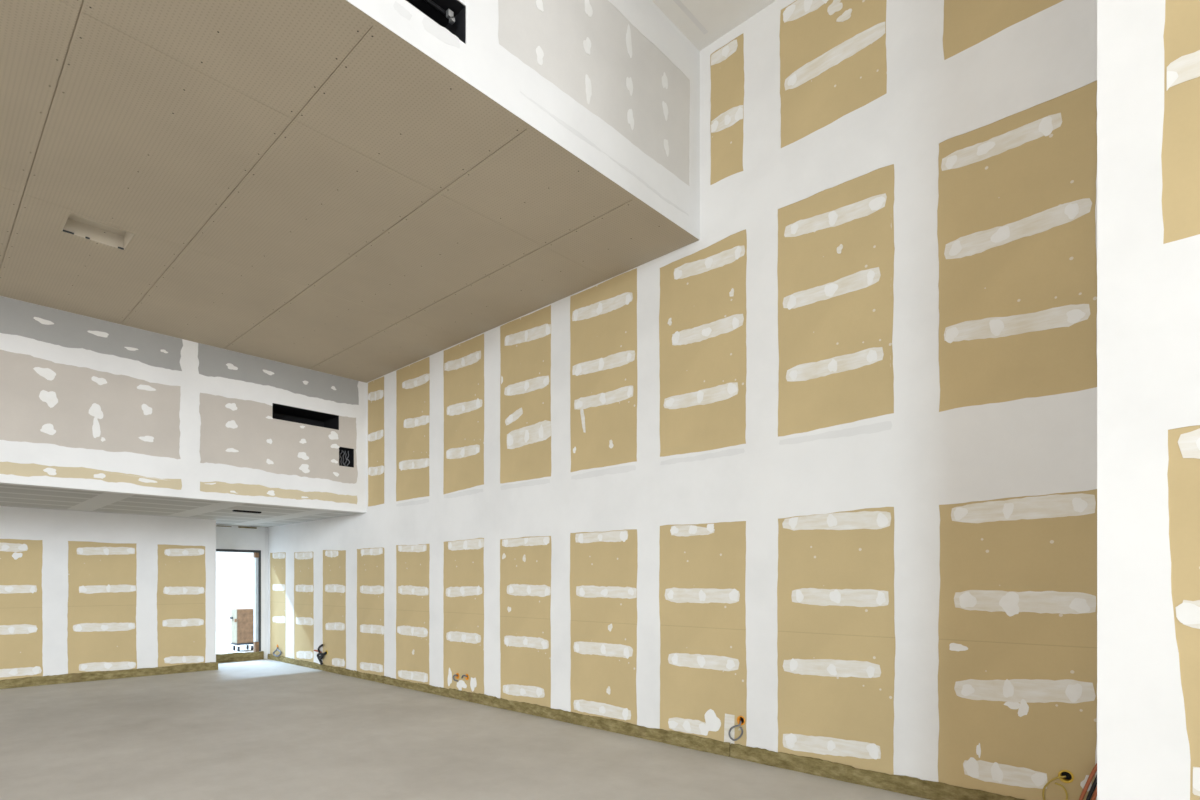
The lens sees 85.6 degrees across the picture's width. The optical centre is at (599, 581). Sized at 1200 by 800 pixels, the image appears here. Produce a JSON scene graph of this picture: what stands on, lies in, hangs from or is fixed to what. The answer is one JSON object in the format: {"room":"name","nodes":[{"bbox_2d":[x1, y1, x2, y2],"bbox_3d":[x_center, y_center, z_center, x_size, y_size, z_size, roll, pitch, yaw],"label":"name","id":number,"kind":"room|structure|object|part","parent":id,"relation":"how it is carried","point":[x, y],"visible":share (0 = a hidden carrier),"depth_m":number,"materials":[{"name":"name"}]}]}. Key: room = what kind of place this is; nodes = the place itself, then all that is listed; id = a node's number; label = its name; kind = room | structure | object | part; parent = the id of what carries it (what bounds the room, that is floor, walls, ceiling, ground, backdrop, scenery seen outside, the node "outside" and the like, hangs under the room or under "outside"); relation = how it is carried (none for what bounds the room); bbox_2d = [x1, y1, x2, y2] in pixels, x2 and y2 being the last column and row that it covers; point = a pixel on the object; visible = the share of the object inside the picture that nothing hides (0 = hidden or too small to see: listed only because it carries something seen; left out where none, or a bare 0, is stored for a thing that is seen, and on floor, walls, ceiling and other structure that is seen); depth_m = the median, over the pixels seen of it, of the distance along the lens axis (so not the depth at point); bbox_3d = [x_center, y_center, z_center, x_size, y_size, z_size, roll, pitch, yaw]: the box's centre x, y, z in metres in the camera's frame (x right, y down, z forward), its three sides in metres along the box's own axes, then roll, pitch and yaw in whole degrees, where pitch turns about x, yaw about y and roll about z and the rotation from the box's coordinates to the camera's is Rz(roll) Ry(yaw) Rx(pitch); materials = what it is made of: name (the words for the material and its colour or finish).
{"room":"construction site interior","nodes":[
{"label":"construction site interior","id":0,"kind":"room"},
{"bbox_2d":[0,506,215,675],"bbox_3d":[-11.859,0.223,5.313,0.003,2.555,15.627,0,0,43],"label":"wall","id":1,"kind":"structure","parent":0,"point":[55,527],"depth_m":9.95,"materials":[{"name":"white paint"}]},
{"bbox_2d":[0,539,42,679],"bbox_3d":[-8.357,0.405,9.087,0.014,2.071,0.900,0,0,43],"label":"panel","id":2,"kind":"object","parent":1,"relation":"attached to","point":[21,624],"visible":1,"depth_m":9.21,"materials":[{"name":"beige paper"}]},
{"bbox_2d":[67,541,136,673],"bbox_3d":[-7.593,0.402,9.908,0.014,2.070,0.918,0,0,43],"label":"panel","id":3,"kind":"object","parent":1,"relation":"attached to","point":[102,594],"visible":1,"depth_m":9.89,"materials":[{"name":"beige paper"}]},
{"bbox_2d":[157,544,205,666],"bbox_3d":[-6.884,0.402,10.671,0.014,2.063,0.761,0,0,43],"label":"panel","id":4,"kind":"object","parent":1,"relation":"attached to","point":[181,585],"visible":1,"depth_m":10.66,"materials":[{"name":"beige paper"}]},
{"bbox_2d":[0,484,359,526],"bbox_3d":[-10.793,-1.115,5.142,3.790,0.120,16.829,0,0,43],"label":"ceiling","id":5,"kind":"structure","parent":0,"point":[10,495],"depth_m":9.12,"materials":[{"name":"white paint"}]},
{"bbox_2d":[233,510,260,513],"bbox_3d":[-5.274,-1.128,9.688,0.078,0.190,0.373,0,0,43],"label":"air slot","id":6,"kind":"object","parent":5,"relation":"attached to","point":[233,510],"visible":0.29,"depth_m":9.67,"materials":[{"name":"black metal"}]},
{"bbox_2d":[0,296,365,511],"bbox_3d":[-9.304,-2.047,3.757,0.003,1.985,16.829,0,0,43],"label":"wall","id":7,"kind":"structure","parent":0,"point":[189,469],"depth_m":8.16,"materials":[{"name":"white paint"}]},
{"bbox_2d":[0,350,180,458],"bbox_3d":[-6.226,-1.991,7.076,0.015,1.023,2.912,0,0,43],"label":"panel","id":8,"kind":"object","parent":7,"relation":"attached to","point":[42,400],"visible":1,"depth_m":7.42,"materials":[{"name":"beige paper"}]},
{"bbox_2d":[0,462,181,489],"bbox_3d":[-6.221,-1.232,7.081,0.015,0.212,2.931,0,0,43],"label":"panel","id":9,"kind":"object","parent":7,"relation":"attached to","point":[27,470],"visible":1,"depth_m":7.41,"materials":[{"name":"beige paper"}]},
{"bbox_2d":[0,296,182,370],"bbox_3d":[-6.222,-2.838,7.080,0.015,0.461,2.955,0,0,43],"label":"panel","id":10,"kind":"object","parent":7,"relation":"attached to","point":[25,319],"visible":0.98,"depth_m":7.43,"materials":[{"name":"grey paper"}]},
{"bbox_2d":[199,393,357,483],"bbox_3d":[-4.393,-1.980,9.046,0.015,1.055,2.181,0,0,43],"label":"panel","id":11,"kind":"object","parent":7,"relation":"attached to","point":[234,432],"visible":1,"depth_m":8.89,"materials":[{"name":"beige paper"}]},
{"bbox_2d":[198,343,358,404],"bbox_3d":[-4.395,-2.845,9.045,0.015,0.447,2.212,0,0,43],"label":"panel","id":12,"kind":"object","parent":7,"relation":"attached to","point":[213,361],"visible":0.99,"depth_m":8.96,"materials":[{"name":"grey paper"}]},
{"bbox_2d":[200,481,356,503],"bbox_3d":[-4.393,-1.237,9.047,0.015,0.212,2.165,0,0,43],"label":"panel","id":13,"kind":"object","parent":7,"relation":"attached to","point":[216,486],"visible":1,"depth_m":8.89,"materials":[{"name":"beige paper"}]},
{"bbox_2d":[0,0,698,382],"bbox_3d":[-7.074,-3.100,1.683,6.087,0.121,16.829,0,0,43],"label":"ceiling","id":14,"kind":"structure","parent":0,"point":[299,183],"depth_m":5.03,"materials":[{"name":"beige paint"}]},
{"bbox_2d":[62,213,133,249],"bbox_3d":[-4.374,-3.109,5.653,0.413,0.134,0.448,0,0,43],"label":"light fixture","id":15,"kind":"object","parent":14,"relation":"attached to","point":[77,225],"visible":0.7,"depth_m":5.79,"materials":[{"name":"grey metal"}]},
{"bbox_2d":[0,659,928,799],"bbox_3d":[-3.655,1.575,-1.360,23.500,0.150,17.030,0,0,43],"label":"floor","id":16,"kind":"structure","parent":0,"point":[263,729],"depth_m":5.62,"materials":[{"name":"concrete"}]},
{"bbox_2d":[0,662,217,688],"bbox_3d":[-8.156,1.431,9.262,0.039,0.138,4.855,0,0,43],"label":"strip","id":17,"kind":"object","parent":16,"relation":"on","point":[102,675],"visible":1,"depth_m":9.88,"materials":[{"name":"fabric"}]},
{"bbox_2d":[216,651,263,662],"bbox_3d":[-6.876,1.416,12.111,0.032,0.167,1.110,0,0,43],"label":"strip","id":18,"kind":"object","parent":16,"relation":"on","point":[229,657],"visible":0.71,"depth_m":12.19,"materials":[{"name":"fabric"}]},
{"bbox_2d":[268,654,448,696],"bbox_3d":[-4.201,1.444,10.482,6.110,0.112,0.031,0,0,43],"label":"strip","id":19,"kind":"object","parent":16,"relation":"on","point":[421,687],"visible":1,"depth_m":9.85,"materials":[{"name":"fabric"}]},
{"bbox_2d":[448,688,729,756],"bbox_3d":[-0.425,1.437,6.969,4.185,0.127,0.032,0,0,43],"label":"strip","id":20,"kind":"object","parent":16,"relation":"on","point":[675,738],"visible":1,"depth_m":6.54,"materials":[{"name":"fabric"}]},
{"bbox_2d":[730,743,1024,799],"bbox_3d":[2.088,1.435,4.634,2.655,0.129,0.028,0,0,43],"label":"strip","id":21,"kind":"object","parent":16,"relation":"on","point":[912,786],"visible":1,"depth_m":4.76,"materials":[{"name":"fabric"}]},
{"bbox_2d":[1079,763,1096,799],"bbox_3d":[2.894,1.258,3.843,0.172,0.464,0.037,0,0,23],"label":"cable","id":22,"kind":"object","parent":16,"relation":"on","point":[1094,769],"visible":0.75,"depth_m":3.83,"materials":[{"name":"orange plastic"}]},
{"bbox_2d":[1086,775,1096,799],"bbox_3d":[2.918,1.250,3.820,0.171,0.458,0.036,0,0,23],"label":"cable","id":23,"kind":"object","parent":16,"relation":"on","point":[1094,784],"visible":0.36,"depth_m":3.82,"materials":[{"name":"black plastic"}]},
{"bbox_2d":[1091,786,1096,799],"bbox_3d":[2.935,1.242,3.804,0.170,0.450,0.036,0,0,23],"label":"cable","id":24,"kind":"object","parent":16,"relation":"on","point":[1094,795],"visible":0.14,"depth_m":3.81,"materials":[{"name":"orange plastic"}]},
{"bbox_2d":[346,0,699,239],"bbox_3d":[-4.894,-3.880,-0.344,0.141,1.680,16.829,0,0,43],"label":"wall","id":25,"kind":"structure","parent":0,"point":[482,62],"depth_m":4.58,"materials":[{"name":"white paint"}]},
{"bbox_2d":[406,0,464,42],"bbox_3d":[-1.471,-3.381,3.609,0.498,0.231,1.379,0,0,43],"label":"air duct","id":26,"kind":"object","parent":25,"relation":"attached to","point":[449,14],"visible":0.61,"depth_m":3.95,"materials":[{"name":"metal"}]},
{"bbox_3d":[-1.372,-3.421,3.530,0.102,0.082,1.300,0,0,43],"label":"support rail","id":27,"kind":"part","parent":26,"relation":"part of","materials":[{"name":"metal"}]},
{"bbox_2d":[498,0,689,185],"bbox_3d":[0.066,-3.911,4.898,0.015,1.015,2.172,0,0,43],"label":"panel","id":28,"kind":"object","parent":25,"relation":"attached to","point":[587,49],"visible":1,"depth_m":4.90,"materials":[{"name":"grey paper"}]},
{"bbox_2d":[268,0,1096,799],"bbox_3d":[-1.140,-1.610,7.658,14.500,6.220,0.004,0,0,43],"label":"wall","id":29,"kind":"structure","parent":0,"point":[915,459],"depth_m":5.29,"materials":[{"name":"white paint"}]},
{"bbox_2d":[216,524,267,658],"bbox_3d":[-6.875,0.223,12.265,0.184,2.555,1.343,0,0,43],"label":"doorway","id":30,"kind":"structure","parent":29,"relation":"in","point":[233,537],"depth_m":12.46,"materials":[{"name":"white paint"}]},
{"bbox_2d":[216,549,260,651],"bbox_3d":[-6.953,0.385,12.153,0.144,1.970,1.073,0,0,43],"label":"door frame","id":31,"kind":"structure","parent":30,"relation":"attached to","point":[256,553],"depth_m":12.48,"materials":[{"name":"grey metal"}]},
{"bbox_2d":[221,526,256,528],"bbox_3d":[-6.913,-1.025,12.084,0.016,0.024,0.960,0,0,43],"label":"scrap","id":32,"kind":"object","parent":30,"relation":"attached to","point":[221,526],"visible":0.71,"depth_m":12.24,"materials":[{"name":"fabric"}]},
{"bbox_2d":[270,552,285,656],"bbox_3d":[-6.094,0.423,12.275,0.824,2.026,0.014,0,0,43],"label":"panel","id":33,"kind":"object","parent":29,"relation":"attached to","point":[277,560],"visible":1,"depth_m":12.25,"materials":[{"name":"beige paper"}]},
{"bbox_2d":[273,647,281,656],"bbox_3d":[-6.066,1.329,12.201,0.385,0.186,0.047,0,0,43],"label":"coiled cable","id":34,"kind":"object","parent":33,"relation":"attached to","point":[277,649],"visible":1,"depth_m":12.19,"materials":[{"name":"grey plastic"}]},
{"bbox_2d":[294,552,313,661],"bbox_3d":[-5.242,0.440,11.483,0.901,2.000,0.014,0,0,43],"label":"panel","id":35,"kind":"object","parent":29,"relation":"attached to","point":[303,561],"visible":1,"depth_m":11.48,"materials":[{"name":"beige paper"}]},
{"bbox_2d":[314,644,326,664],"bbox_3d":[-4.723,1.223,10.944,0.371,0.361,0.096,0,0,43],"label":"cable bundle","id":36,"kind":"object","parent":29,"relation":"attached to","point":[320,653],"visible":1,"depth_m":10.88,"materials":[{"name":"black plastic"}]},
{"bbox_2d":[322,550,345,667],"bbox_3d":[-4.376,0.438,10.678,0.927,1.997,0.014,0,0,43],"label":"panel","id":37,"kind":"object","parent":29,"relation":"attached to","point":[334,561],"visible":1,"depth_m":10.66,"materials":[{"name":"beige paper"}]},
{"bbox_2d":[357,547,383,675],"bbox_3d":[-3.487,0.447,9.851,0.930,1.976,0.014,0,0,43],"label":"panel","id":38,"kind":"object","parent":29,"relation":"attached to","point":[370,561],"visible":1,"depth_m":9.84,"materials":[{"name":"beige paper"}]},
{"bbox_2d":[368,376,383,505],"bbox_3d":[-3.355,-2.094,9.728,0.567,1.938,0.014,0,0,43],"label":"panel","id":39,"kind":"object","parent":29,"relation":"attached to","point":[375,387],"visible":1,"depth_m":9.72,"materials":[{"name":"beige paper"}]},
{"bbox_2d":[396,544,429,684],"bbox_3d":[-2.611,0.440,9.036,0.946,1.990,0.015,0,0,43],"label":"panel","id":40,"kind":"object","parent":29,"relation":"attached to","point":[412,561],"visible":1,"depth_m":9.03,"materials":[{"name":"beige paper"}]},
{"bbox_2d":[396,357,429,500],"bbox_3d":[-2.610,-2.100,9.035,0.940,1.930,0.014,0,0,43],"label":"panel","id":41,"kind":"object","parent":29,"relation":"attached to","point":[413,380],"visible":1,"depth_m":9.03,"materials":[{"name":"beige paper"}]},
{"bbox_2d":[443,538,483,693],"bbox_3d":[-1.730,0.433,8.217,0.947,2.002,0.015,0,0,43],"label":"panel","id":42,"kind":"object","parent":29,"relation":"attached to","point":[463,569],"visible":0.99,"depth_m":8.21,"materials":[{"name":"beige paper"}]},
{"bbox_2d":[443,334,483,493],"bbox_3d":[-1.730,-2.093,8.216,0.946,1.936,0.014,0,0,43],"label":"panel","id":43,"kind":"object","parent":29,"relation":"attached to","point":[463,363],"visible":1,"depth_m":8.21,"materials":[{"name":"beige paper"}]},
{"bbox_2d":[500,536,550,707],"bbox_3d":[-0.857,0.445,7.404,0.967,1.971,0.015,0,0,43],"label":"panel","id":44,"kind":"object","parent":29,"relation":"attached to","point":[525,562],"visible":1,"depth_m":7.38,"materials":[{"name":"beige paper"}]},
{"bbox_2d":[500,305,550,482],"bbox_3d":[-0.856,-2.100,7.403,0.962,1.930,0.014,0,0,43],"label":"panel","id":45,"kind":"object","parent":29,"relation":"attached to","point":[525,342],"visible":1,"depth_m":7.38,"materials":[{"name":"beige paper"}]},
{"bbox_2d":[570,268,636,471],"bbox_3d":[0.025,-2.105,6.583,0.992,1.921,0.015,0,0,43],"label":"panel","id":46,"kind":"object","parent":29,"relation":"attached to","point":[603,317],"visible":1,"depth_m":6.56,"materials":[{"name":"beige paper"}]},
{"bbox_2d":[570,529,637,724],"bbox_3d":[0.025,0.447,6.584,0.999,1.985,0.014,0,0,43],"label":"panel","id":47,"kind":"object","parent":29,"relation":"attached to","point":[603,565],"visible":1,"depth_m":6.56,"materials":[{"name":"beige paper"}]},
{"bbox_2d":[659,521,746,745],"bbox_3d":[0.899,0.440,5.771,0.993,1.994,0.015,0,0,43],"label":"panel","id":48,"kind":"object","parent":29,"relation":"attached to","point":[702,571],"visible":1,"depth_m":5.74,"materials":[{"name":"beige paper"}]},
{"bbox_2d":[737,716,744,724],"bbox_3d":[1.213,1.176,5.508,0.080,0.080,0.065,0,0,43],"label":"box","id":49,"kind":"object","parent":48,"relation":"attached to","point":[739,718],"visible":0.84,"depth_m":5.51,"materials":[{"name":"orange plastic"}]},
{"bbox_2d":[729,721,742,740],"bbox_3d":[1.155,1.264,5.491,0.142,0.176,0.054,0,0,43],"label":"coiled cable","id":50,"kind":"object","parent":49,"relation":"hanging from","point":[732,727],"visible":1,"depth_m":5.48,"materials":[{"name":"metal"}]},
{"bbox_2d":[659,229,746,456],"bbox_3d":[0.898,-2.069,5.771,0.993,1.859,0.015,0,0,43],"label":"panel","id":51,"kind":"object","parent":29,"relation":"attached to","point":[703,312],"visible":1,"depth_m":5.74,"materials":[{"name":"beige paper"}]},
{"bbox_2d":[710,34,743,184],"bbox_3d":[1.098,-4.058,5.586,0.401,1.215,0.014,0,0,43],"label":"panel","id":52,"kind":"object","parent":29,"relation":"attached to","point":[727,62],"visible":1,"depth_m":5.58,"materials":[{"name":"beige paper"}]},
{"bbox_2d":[779,0,886,147],"bbox_3d":[1.765,-4.069,4.966,0.903,1.175,0.015,0,0,43],"label":"panel","id":53,"kind":"object","parent":29,"relation":"attached to","point":[833,62],"visible":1,"depth_m":4.98,"materials":[{"name":"beige paper"}]},
{"bbox_2d":[777,164,894,436],"bbox_3d":[1.778,-2.103,4.954,0.976,1.894,0.015,0,0,43],"label":"panel","id":54,"kind":"object","parent":29,"relation":"attached to","point":[836,249],"visible":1,"depth_m":4.92,"materials":[{"name":"beige paper"}]},
{"bbox_2d":[777,507,895,774],"bbox_3d":[1.779,0.435,4.952,0.983,2.008,0.014,0,0,43],"label":"panel","id":55,"kind":"object","parent":29,"relation":"attached to","point":[836,645],"visible":1,"depth_m":4.92,"materials":[{"name":"beige paper"}]},
{"bbox_2d":[943,0,1062,59],"bbox_3d":[2.653,-4.097,4.141,0.907,1.126,0.012,0,0,43],"label":"panel","id":56,"kind":"object","parent":29,"relation":"attached to","point":[967,23],"visible":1,"depth_m":4.28,"materials":[{"name":"beige paper"}]},
{"bbox_2d":[937,80,1096,411],"bbox_3d":[2.638,-2.083,4.154,0.938,1.900,0.014,0,0,43],"label":"panel","id":57,"kind":"object","parent":29,"relation":"attached to","point":[1016,225],"visible":0.99,"depth_m":4.11,"materials":[{"name":"beige paper"}]},
{"bbox_2d":[938,489,1096,799],"bbox_3d":[2.641,0.427,4.150,0.940,2.014,0.015,0,0,43],"label":"panel","id":58,"kind":"object","parent":29,"relation":"attached to","point":[1017,623],"visible":0.98,"depth_m":4.12,"materials":[{"name":"beige paper"}]},
{"bbox_2d":[1058,770,1073,782],"bbox_3d":[2.862,1.189,3.975,0.080,0.080,0.065,0,0,43],"label":"box","id":59,"kind":"object","parent":58,"relation":"attached to","point":[1069,778],"visible":0.88,"depth_m":3.97,"materials":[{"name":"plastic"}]},
{"bbox_2d":[1042,776,1067,799],"bbox_3d":[2.790,1.294,3.973,0.131,0.222,0.048,0,0,43],"label":"coiled cable","id":60,"kind":"object","parent":59,"relation":"hanging from","point":[1051,780],"visible":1,"depth_m":3.97,"materials":[{"name":"yellow plastic"}]},
{"bbox_3d":[2.882,1.189,3.997,0.058,0.058,0.004,0,0,43],"label":"plate","id":61,"kind":"part","parent":59,"relation":"part of","materials":[{"name":"plastic"}]},
{"bbox_2d":[652,0,775,50],"bbox_3d":[0.066,-4.779,-4.862,13.280,0.121,16.970,0,0,43],"label":"ceiling","id":62,"kind":"structure","parent":0,"point":[703,22],"depth_m":5.40,"materials":[{"name":"white paint"}]},
{"bbox_2d":[1097,0,1199,799],"bbox_3d":[5.568,-1.610,-1.149,10.281,6.220,0.003,0,0,43],"label":"wall","id":63,"kind":"structure","parent":0,"point":[1148,289],"depth_m":2.27,"materials":[{"name":"white paint"}]},
{"bbox_2d":[1161,0,1199,243],"bbox_3d":[2.363,-2.060,1.842,1.222,1.856,0.014,0,0,43],"label":"panel","id":64,"kind":"object","parent":63,"relation":"attached to","point":[1180,154],"visible":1,"depth_m":2.20,"materials":[{"name":"beige paper"}]},
{"bbox_2d":[1167,425,1199,799],"bbox_3d":[2.370,0.442,1.836,1.209,1.994,0.014,0,0,43],"label":"panel","id":65,"kind":"object","parent":63,"relation":"attached to","point":[1183,474],"visible":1,"depth_m":2.19,"materials":[{"name":"beige paper"}]},
{"bbox_3d":[-9.360,-2.047,3.809,0.124,1.985,16.829,0,0,43],"label":"wall","id":66,"kind":"structure","parent":0,"visible":0},
{"bbox_2d":[0,482,365,512],"bbox_3d":[-9.354,-1.054,3.804,0.140,0.001,16.829,0,0,43],"label":"trim","id":67,"kind":"structure","parent":66,"relation":"attached to","point":[0,482],"depth_m":8.04,"materials":[{"name":"white paint"}]},
{"bbox_2d":[272,403,338,429],"bbox_3d":[-4.371,-2.350,9.433,0.498,0.211,0.936,0,0,43],"label":"air duct","id":68,"kind":"object","parent":66,"relation":"attached to","point":[281,412],"visible":0.54,"depth_m":9.58,"materials":[{"name":"black metal"}]},
{"bbox_2d":[339,447,353,466],"bbox_3d":[-3.899,-1.859,9.793,0.298,0.279,0.230,0,0,43],"label":"wall opening","id":69,"kind":"structure","parent":66,"relation":"attached to","point":[346,455],"depth_m":9.80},
{"label":"outside","id":70,"kind":"structure","parent":0,"visible":0},
{"bbox_2d":[216,630,252,653],"bbox_3d":[-11.056,1.577,17.112,12.500,0.145,22.000,0,0,43],"label":"ground","id":71,"kind":"structure","parent":70,"point":[223,638],"depth_m":15.25,"materials":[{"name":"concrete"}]},
{"bbox_2d":[216,552,253,630],"bbox_3d":[-11.147,0.003,20.611,0.400,3.005,9.000,0,0,43],"label":"wall","id":72,"kind":"structure","parent":71,"relation":"on","point":[234,570],"depth_m":20.07,"materials":[{"name":"white paint"}]},
{"bbox_2d":[230,609,253,650],"bbox_3d":[-7.787,1.050,14.116,0.369,0.900,0.395,0,0,43],"label":"trolley","id":73,"kind":"object","parent":71,"relation":"on","point":[242,620],"visible":0.94,"depth_m":14.01,"materials":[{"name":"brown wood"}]},
{"bbox_3d":[-7.901,0.715,14.003,0.335,0.230,0.013,0,0,43],"label":"drawer","id":74,"kind":"part","parent":73,"relation":"part of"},
{"bbox_3d":[-7.901,1.080,14.003,0.335,0.480,0.013,0,0,43],"label":"door","id":75,"kind":"part","parent":73,"relation":"part of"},
{"bbox_3d":[-7.780,1.347,14.130,0.360,0.035,0.365,0,0,43],"label":"frame","id":76,"kind":"part","parent":73,"relation":"part of","materials":[{"name":"grey metal"}]}
]}

